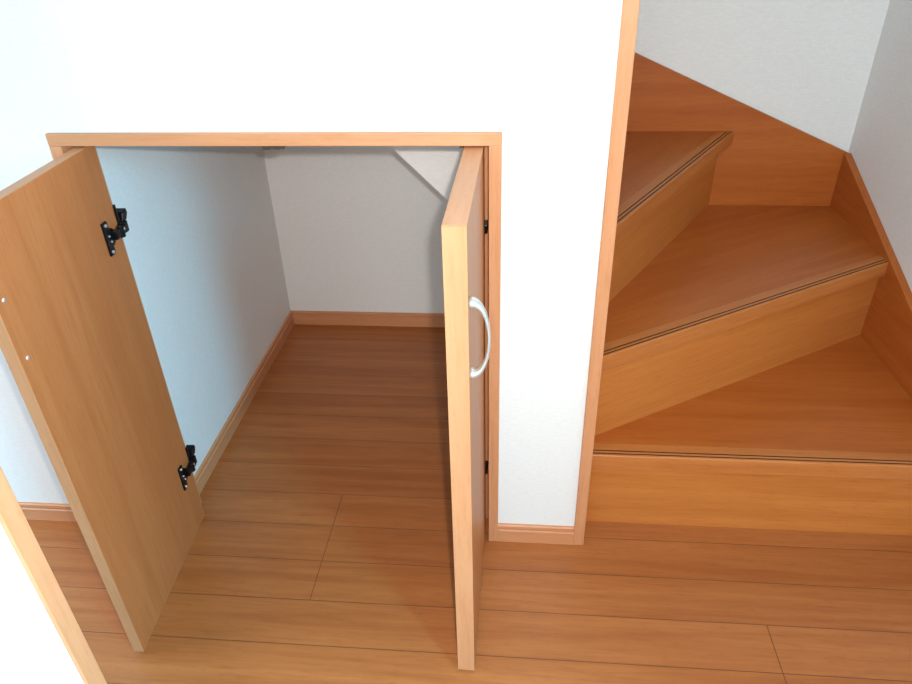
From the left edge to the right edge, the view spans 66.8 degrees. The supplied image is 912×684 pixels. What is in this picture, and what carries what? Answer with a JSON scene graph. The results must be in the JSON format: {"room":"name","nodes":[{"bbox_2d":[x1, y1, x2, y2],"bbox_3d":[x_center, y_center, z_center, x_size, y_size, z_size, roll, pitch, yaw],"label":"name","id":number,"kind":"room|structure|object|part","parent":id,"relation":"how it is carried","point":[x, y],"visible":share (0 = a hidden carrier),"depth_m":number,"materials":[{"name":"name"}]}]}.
{"room":"home stair hallway","nodes":[
{"label":"home stair hallway","id":0,"kind":"room"},
{"bbox_2d":[0,524,83,683],"bbox_3d":[-0.539,0.218,-0.351,0.126,2.400,1.725,1,32,5],"label":"wall","id":1,"kind":"structure","parent":0,"point":[32,651],"depth_m":0.63,"materials":[{"name":"white paint"}]},
{"bbox_2d":[0,466,106,683],"bbox_3d":[-0.468,-0.234,0.375,0.134,2.400,0.022,1,32,5],"label":"trim","id":2,"kind":"structure","parent":1,"relation":"attached to","point":[13,521],"depth_m":0.65,"materials":[{"name":"brown wood"}]},
{"bbox_2d":[95,146,290,474],"bbox_3d":[-0.639,-0.273,1.784,0.060,0.990,0.858,1,32,5],"label":"wall","id":3,"kind":"structure","parent":0,"point":[201,242],"depth_m":1.69,"materials":[{"name":"paint"}]},
{"bbox_2d":[194,312,293,493],"bbox_3d":[-0.595,0.136,2.016,0.008,0.050,0.828,1,32,5],"label":"baseboard","id":4,"kind":"structure","parent":3,"relation":"attached to","point":[212,457],"depth_m":1.93,"materials":[{"name":"brown wood"}]},
{"bbox_2d":[0,0,622,525],"bbox_3d":[-0.955,-0.628,1.033,2.388,2.400,0.090,1,32,5],"label":"wall","id":5,"kind":"structure","parent":0,"point":[541,74],"depth_m":1.07,"materials":[{"name":"white paint"}]},
{"bbox_2d":[18,502,76,521],"bbox_3d":[-1.383,0.386,1.649,1.478,0.050,0.008,1,32,5],"label":"baseboard","id":6,"kind":"structure","parent":5,"relation":"attached to","point":[31,510],"depth_m":1.61,"materials":[{"name":"brown wood"}]},
{"bbox_2d":[45,131,501,540],"bbox_3d":[-0.285,0.032,1.362,0.742,0.900,0.078,1,32,5],"label":"surround","id":7,"kind":"object","parent":5,"relation":"attached to","point":[59,144],"visible":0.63,"depth_m":1.12,"materials":[{"name":"brown wood"}]},
{"bbox_2d":[0,146,204,651],"bbox_3d":[-0.616,0.118,1.253,0.052,0.868,0.389,0,32,3],"label":"door leaf","id":8,"kind":"structure","parent":7,"relation":"attached to","point":[77,346],"depth_m":1.17,"materials":[{"name":"brown wood"}]},
{"bbox_3d":[-0.605,-0.199,1.231,0.031,0.022,0.050,-1,32,2],"label":"hinge arm","id":9,"kind":"part","parent":8,"relation":"part of","materials":[{"name":"black metal"}]},
{"bbox_3d":[-0.591,0.273,1.524,0.031,0.022,0.050,-1,32,2],"label":"hinge arm","id":10,"kind":"part","parent":8,"relation":"part of","materials":[{"name":"black metal"}]},
{"bbox_2d":[262,146,285,149],"bbox_3d":[-0.300,-0.326,1.138,0.036,0.013,0.026,1,32,5],"label":"magnetic catch","id":11,"kind":"object","parent":7,"relation":"attached to","point":[263,147],"visible":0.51,"depth_m":1.13,"materials":[{"name":"brown plastic"}]},
{"bbox_2d":[441,146,490,669],"bbox_3d":[0.032,0.132,1.201,0.060,0.868,0.385,0,32,3],"label":"door leaf","id":12,"kind":"structure","parent":7,"relation":"attached to","point":[464,227],"depth_m":1.00,"materials":[{"name":"brown wood"}]},
{"bbox_3d":[0.032,-0.004,0.910,0.028,0.124,0.021,2,32,5],"label":"handle","id":13,"kind":"part","parent":12,"relation":"part of","materials":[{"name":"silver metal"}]},
{"bbox_2d":[498,523,573,544],"bbox_3d":[0.175,0.422,1.519,0.165,0.050,0.008,1,32,5],"label":"baseboard","id":14,"kind":"structure","parent":5,"relation":"attached to","point":[507,532],"depth_m":1.51,"materials":[{"name":"brown wood"}]},
{"bbox_2d":[573,0,639,544],"bbox_3d":[0.244,-0.601,0.933,0.023,2.400,0.106,1,32,5],"label":"trim","id":15,"kind":"structure","parent":5,"relation":"attached to","point":[630,8],"depth_m":1.14,"materials":[{"name":"brown wood"}]},
{"bbox_2d":[390,146,463,200],"bbox_3d":[-0.070,-0.522,1.732,0.420,0.420,0.546,1,32,5],"label":"wall","id":16,"kind":"structure","parent":0,"point":[439,165],"depth_m":1.49,"materials":[{"name":"white paint"}]},
{"bbox_2d":[27,324,911,683],"bbox_3d":[0.103,0.909,0.829,4.600,0.050,3.900,1,32,5],"label":"floor","id":17,"kind":"structure","parent":0,"point":[321,551],"depth_m":1.44,"materials":[{"name":"brown wood"}]},
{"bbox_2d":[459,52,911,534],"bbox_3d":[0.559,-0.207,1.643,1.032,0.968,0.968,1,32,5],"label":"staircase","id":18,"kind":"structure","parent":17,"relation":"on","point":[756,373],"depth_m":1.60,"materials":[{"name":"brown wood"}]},
{"bbox_2d":[263,0,889,312],"bbox_3d":[0.225,-1.102,1.744,2.000,2.400,0.134,1,32,5],"label":"wall","id":19,"kind":"structure","parent":0,"point":[358,227],"depth_m":2.05,"materials":[{"name":"white paint"}]},
{"bbox_2d":[290,310,444,326],"bbox_3d":[-0.193,-0.076,2.339,0.746,0.050,0.008,1,32,5],"label":"baseboard","id":20,"kind":"structure","parent":19,"relation":"attached to","point":[300,317],"depth_m":2.34,"materials":[{"name":"brown wood"}]},
{"bbox_2d":[848,0,911,291],"bbox_3d":[1.062,-0.456,0.662,0.123,2.400,2.283,1,32,5],"label":"wall","id":21,"kind":"structure","parent":0,"point":[880,148],"depth_m":1.73,"materials":[{"name":"white paint"}]}
]}

